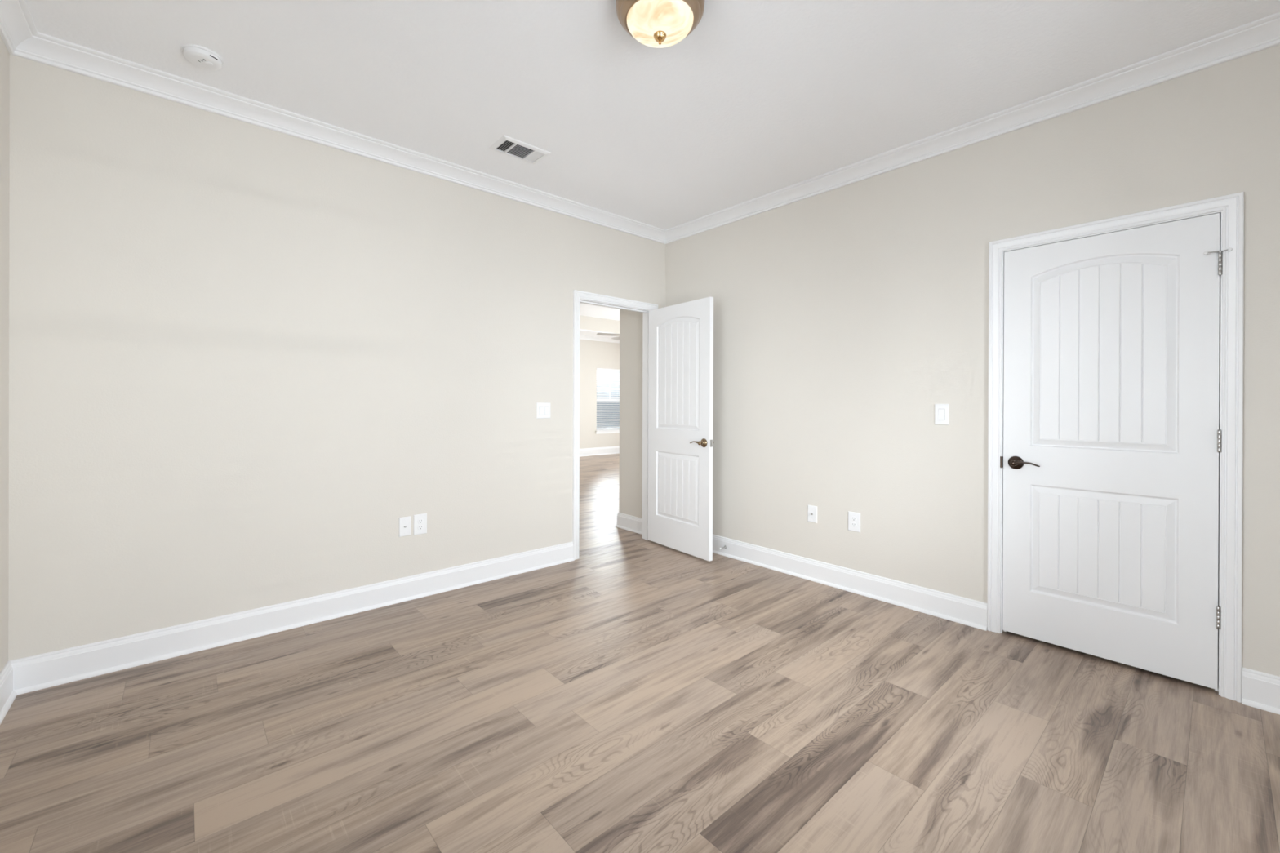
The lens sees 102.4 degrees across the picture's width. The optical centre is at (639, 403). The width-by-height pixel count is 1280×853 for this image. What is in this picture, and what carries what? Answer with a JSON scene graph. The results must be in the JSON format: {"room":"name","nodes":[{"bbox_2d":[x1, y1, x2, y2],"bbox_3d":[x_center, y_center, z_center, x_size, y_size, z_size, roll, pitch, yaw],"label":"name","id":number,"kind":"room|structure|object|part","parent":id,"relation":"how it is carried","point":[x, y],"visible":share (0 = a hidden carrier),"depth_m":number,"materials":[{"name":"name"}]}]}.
{"room":"empty bedroom","nodes":[
{"label":"empty bedroom","id":0,"kind":"room"},
{"bbox_2d":[0,35,9,672],"bbox_3d":[-1.341,-0.207,0.612,0.115,2.843,3.965,0,0,-42],"label":"wall","id":1,"kind":"structure","parent":0,"point":[4,54],"depth_m":2.08,"materials":[{"name":"beige paint"}]},
{"bbox_2d":[0,661,17,724],"bbox_3d":[-1.331,1.144,0.704,0.028,0.141,3.850,0,0,-42],"label":"baseboard","id":2,"kind":"structure","parent":1,"relation":"attached to","point":[7,695],"depth_m":2.05,"materials":[{"name":"white wood"}]},
{"bbox_2d":[0,0,37,53],"bbox_3d":[-1.299,-1.485,0.721,0.088,0.087,3.850,0,0,-42],"label":"trim","id":3,"kind":"structure","parent":1,"relation":"attached to","point":[17,25],"depth_m":2.02,"materials":[{"name":"white wood"}]},
{"bbox_2d":[8,53,665,661],"bbox_3d":[-1.233,-0.210,3.437,4.030,2.843,0.115,0,0,-42],"label":"wall","id":4,"kind":"structure","parent":0,"point":[241,353],"depth_m":2.67,"materials":[{"name":"beige paint"}]},
{"bbox_2d":[8,542,574,695],"bbox_3d":[-1.563,1.141,3.053,2.802,0.141,0.028,0,0,-42],"label":"baseboard","id":5,"kind":"structure","parent":4,"relation":"attached to","point":[49,669],"depth_m":2.66,"materials":[{"name":"white wood"}]},
{"bbox_2d":[10,31,665,244],"bbox_3d":[-1.161,-1.487,3.359,3.800,0.087,0.088,0,0,-42],"label":"trim","id":6,"kind":"structure","parent":4,"relation":"attached to","point":[42,48],"depth_m":2.73,"materials":[{"name":"white wood"}]},
{"bbox_2d":[399,515,410,537],"bbox_3d":[-1.445,0.758,3.165,0.068,0.118,0.015,0,0,-42],"label":"cable jack","id":7,"kind":"object","parent":4,"relation":"attached to","point":[405,522],"visible":1,"depth_m":3.17,"materials":[{"name":"white plastic"}]},
{"bbox_2d":[413,513,426,535],"bbox_3d":[-1.379,0.758,3.229,0.080,0.126,0.008,0,0,-42],"label":"power outlet","id":8,"kind":"object","parent":4,"relation":"attached to","point":[420,520],"visible":1,"depth_m":3.23,"materials":[{"name":"white plastic"}]},
{"bbox_2d":[417,524,423,529],"bbox_3d":[-1.377,0.778,3.228,0.034,0.028,0.002,0,0,-42],"label":"receptacle","id":9,"kind":"object","parent":8,"relation":"attached to","point":[420,526],"depth_m":3.23,"materials":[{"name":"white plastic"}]},
{"bbox_2d":[417,519,423,524],"bbox_3d":[-1.377,0.739,3.227,0.034,0.028,0.002,0,0,-42],"label":"receptacle","id":10,"kind":"object","parent":8,"relation":"attached to","point":[420,521],"depth_m":3.23,"materials":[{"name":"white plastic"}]},
{"bbox_2d":[536,402,550,418],"bbox_3d":[-0.712,0.053,3.815,0.116,0.116,0.012,0,0,-42],"label":"light switch","id":11,"kind":"object","parent":4,"relation":"attached to","point":[543,409],"visible":1,"depth_m":3.81,"materials":[{"name":"white plastic"}]},
{"bbox_2d":[572,289,657,559],"bbox_3d":[-0.181,0.168,4.284,0.896,2.094,0.018,0,0,-42],"label":"trim","id":12,"kind":"structure","parent":4,"relation":"attached to","point":[577,295],"depth_m":4.00,"materials":[{"name":"white wood"}]},
{"bbox_2d":[580,298,649,540],"bbox_3d":[-0.225,0.189,4.334,0.810,2.051,0.115,0,0,-42],"label":"trim","id":13,"kind":"structure","parent":4,"relation":"attached to","point":[646,313],"depth_m":4.58,"materials":[{"name":"white wood"}]},
{"bbox_2d":[642,319,643,391],"bbox_3d":[-0.269,0.167,4.383,0.896,2.094,0.018,0,0,-42],"label":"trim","id":14,"kind":"structure","parent":4,"relation":"attached to","point":[642,319],"depth_m":4.64,"materials":[{"name":"white wood"}]},
{"bbox_2d":[648,297,713,561],"bbox_3d":[0.311,0.193,4.217,0.162,2.009,0.781,0,0,-37],"label":"door","id":15,"kind":"structure","parent":4,"relation":"in","point":[681,339],"depth_m":4.16,"materials":[{"name":"white wood"}]},
{"bbox_3d":[0.469,0.303,3.934,0.059,0.069,0.069,0,0,-37],"label":"handle","id":16,"kind":"part","parent":15,"relation":"part of","materials":[{"name":"gold metal"}]},
{"bbox_2d":[579,339,619,448],"bbox_3d":[-2.002,-0.450,11.153,8.500,3.300,0.115,0,0,-42],"label":"wall","id":17,"kind":"structure","parent":0,"point":[593,354],"depth_m":11.89,"materials":[{"name":"beige paint"}]},
{"bbox_2d":[579,445,619,456],"bbox_3d":[-1.960,1.112,11.101,8.500,0.176,0.028,0,0,-42],"label":"baseboard","id":18,"kind":"structure","parent":17,"relation":"attached to","point":[608,450],"depth_m":11.99,"materials":[{"name":"white wood"}]},
{"bbox_2d":[579,334,619,343],"bbox_3d":[-1.931,-1.499,11.076,8.500,0.087,0.088,0,0,-42],"label":"trim","id":19,"kind":"structure","parent":17,"relation":"attached to","point":[581,336],"depth_m":11.94,"materials":[{"name":"white wood"}]},
{"bbox_2d":[595,371,619,434],"bbox_3d":[-0.693,-0.059,12.291,0.970,1.535,0.145,0,0,-42],"label":"window","id":20,"kind":"structure","parent":17,"relation":"in","point":[615,431],"depth_m":12.27,"materials":[{"name":"white plastic"}]},
{"bbox_3d":[-0.679,0.671,12.273,0.970,0.075,0.095,0,0,-42],"label":"sill","id":21,"kind":"part","parent":20,"relation":"part of","materials":[{"name":"white wood"}]},
{"bbox_2d":[596,368,619,430],"bbox_3d":[-0.688,-0.097,12.285,0.894,1.454,0.054,0,0,-42],"label":"window blind","id":22,"kind":"object","parent":20,"relation":"attached to","point":[597,369],"visible":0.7,"depth_m":12.20,"materials":[{"name":"white plastic"}]},
{"bbox_3d":[-0.685,-0.799,12.285,0.894,0.050,0.054,0,0,-42],"label":"head rail","id":23,"kind":"part","parent":22,"relation":"part of","materials":[{"name":"white plastic"}]},
{"bbox_2d":[596,371,619,398],"bbox_3d":[-0.724,-0.442,12.328,0.820,0.680,0.014,0,0,-42],"label":"window pane","id":24,"kind":"object","parent":20,"relation":"attached to","point":[610,371],"depth_m":12.33,"materials":[{"name":"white glass"}]},
{"bbox_2d":[579,315,619,333],"bbox_3d":[-0.058,-1.707,9.119,6.340,0.307,4.100,0,0,-42],"label":"wall","id":25,"kind":"structure","parent":0,"point":[586,322],"depth_m":11.11,"materials":[{"name":"beige paint"}]},
{"bbox_2d":[619,309,643,518],"bbox_3d":[2.554,-0.429,7.192,6.950,3.300,0.470,0,0,-42],"label":"wall","id":26,"kind":"structure","parent":0,"point":[630,322],"depth_m":4.93,"materials":[{"name":"beige paint"}]},
{"bbox_2d":[615,512,642,534],"bbox_3d":[2.529,1.150,7.195,6.978,0.141,0.498,0,0,-42],"label":"baseboard","id":27,"kind":"structure","parent":26,"relation":"attached to","point":[628,522],"depth_m":4.92,"materials":[{"name":"white wood"}]},
{"bbox_2d":[0,453,1279,852],"bbox_3d":[0.529,1.214,6.644,10.930,0.001,10.492,0,0,-42],"label":"floor","id":28,"kind":"structure","parent":0,"point":[633,694],"depth_m":1.89,"materials":[{"name":"wood"}]},
{"bbox_2d":[25,0,1279,337],"bbox_3d":[0.578,-1.807,6.511,10.815,0.557,10.245,0,0,-42],"label":"ceiling","id":29,"kind":"structure","parent":0,"point":[762,97],"depth_m":2.35,"materials":[{"name":"white paint"}]},
{"bbox_2d":[181,44,223,70],"bbox_3d":[-1.923,-1.514,2.263,0.142,0.037,0.142,0,0,-42],"label":"smoke detector","id":30,"kind":"object","parent":29,"relation":"attached to","point":[202,57],"visible":1,"depth_m":2.24,"materials":[{"name":"white plastic"}]},
{"bbox_2d":[488,134,551,164],"bbox_3d":[-0.724,-1.524,3.106,0.308,0.011,0.200,0,0,-42],"label":"ceiling vent","id":31,"kind":"object","parent":29,"relation":"in","point":[507,145],"visible":1,"depth_m":3.09,"materials":[{"name":"white metal"}]},
{"bbox_2d":[596,333,619,339],"bbox_3d":[-0.141,-1.491,9.047,1.211,0.700,1.198,0,0,-42],"label":"ceiling fan","id":32,"kind":"object","parent":29,"relation":"hanging from","point":[597,334],"visible":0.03,"depth_m":8.90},
{"bbox_3d":[-0.487,-1.192,8.907,0.530,0.031,0.131,0,0,-17],"label":"blade","id":33,"kind":"part","parent":32,"relation":"part of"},
{"bbox_2d":[615,0,704,48],"bbox_3d":[0.076,-1.440,1.941,0.334,0.170,0.334,0,0,-42],"label":"ceiling light","id":34,"kind":"object","parent":29,"relation":"attached to","point":[658,24],"visible":1,"depth_m":1.90,"materials":[{"name":"beige glass"}]},
{"bbox_2d":[665,44,1279,676],"bbox_3d":[1.585,-0.200,3.212,0.115,2.843,3.965,0,0,-42],"label":"wall","id":35,"kind":"structure","parent":0,"point":[842,316],"depth_m":3.02,"materials":[{"name":"beige paint"}]},
{"bbox_2d":[807,505,817,523],"bbox_3d":[1.189,0.765,3.557,0.015,0.114,0.070,0,0,-42],"label":"cable jack","id":36,"kind":"object","parent":35,"relation":"attached to","point":[811,510],"visible":1,"depth_m":3.56,"materials":[{"name":"white plastic"}]},
{"bbox_2d":[712,534,987,631],"bbox_3d":[1.042,1.149,3.712,0.028,0.141,2.504,0,0,-42],"label":"baseboard","id":37,"kind":"structure","parent":35,"relation":"attached to","point":[961,610],"depth_m":3.27,"materials":[{"name":"white wood"}]},
{"bbox_2d":[848,511,860,532],"bbox_3d":[1.389,0.768,3.338,0.008,0.124,0.080,0,0,-42],"label":"power outlet","id":38,"kind":"object","parent":35,"relation":"attached to","point":[854,518],"visible":1,"depth_m":3.33,"materials":[{"name":"white plastic"}]},
{"bbox_2d":[851,522,856,527],"bbox_3d":[1.387,0.788,3.336,0.002,0.028,0.034,0,0,-42],"label":"receptacle","id":39,"kind":"object","parent":38,"relation":"attached to","point":[853,524],"depth_m":3.34,"materials":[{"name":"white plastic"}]},
{"bbox_2d":[851,516,856,521],"bbox_3d":[1.387,0.749,3.336,0.002,0.028,0.034,0,0,-42],"label":"receptacle","id":40,"kind":"object","parent":38,"relation":"attached to","point":[853,518],"depth_m":3.34,"materials":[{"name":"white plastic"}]},
{"bbox_2d":[934,404,949,425],"bbox_3d":[1.731,0.063,2.952,0.012,0.118,0.074,0,0,-42],"label":"light switch","id":41,"kind":"object","parent":35,"relation":"attached to","point":[941,411],"visible":1,"depth_m":2.95,"materials":[{"name":"white plastic"}]},
{"bbox_2d":[665,12,1279,244],"bbox_3d":[1.476,-1.478,3.186,0.088,0.087,3.850,0,0,-42],"label":"trim","id":42,"kind":"structure","parent":35,"relation":"attached to","point":[1263,33],"depth_m":2.62,"materials":[{"name":"white wood"}]},
{"bbox_2d":[986,191,1244,702],"bbox_3d":[2.222,0.200,2.485,0.128,2.051,0.807,0,0,-42],"label":"trim","id":43,"kind":"structure","parent":35,"relation":"attached to","point":[1220,212],"depth_m":2.19,"materials":[{"name":"white wood"}]},
{"bbox_3d":[1.933,0.312,2.746,0.042,0.060,0.009,0,0,-42],"label":"strike plate","id":44,"kind":"part","parent":43,"relation":"part of","materials":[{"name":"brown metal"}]},
{"bbox_2d":[1002,213,1232,689],"bbox_3d":[2.186,0.202,2.430,0.094,2.009,0.798,0,0,-42],"label":"door","id":45,"kind":"structure","parent":35,"relation":"in","point":[1113,437],"depth_m":2.40,"materials":[{"name":"white wood"}]},
{"bbox_3d":[1.946,0.310,2.674,0.059,0.069,0.069,0,0,-42],"label":"handle","id":46,"kind":"part","parent":45,"relation":"part of","materials":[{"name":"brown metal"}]},
{"bbox_3d":[1.969,0.308,2.620,0.022,0.022,0.111,0,0,-42],"label":"lever","id":47,"kind":"part","parent":45,"relation":"part of","materials":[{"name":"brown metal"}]},
{"bbox_2d":[1241,666,1279,715],"bbox_3d":[2.617,1.157,1.939,0.028,0.141,0.453,0,0,-42],"label":"baseboard","id":48,"kind":"structure","parent":35,"relation":"attached to","point":[1260,690],"depth_m":2.07,"materials":[{"name":"white wood"}]}
]}

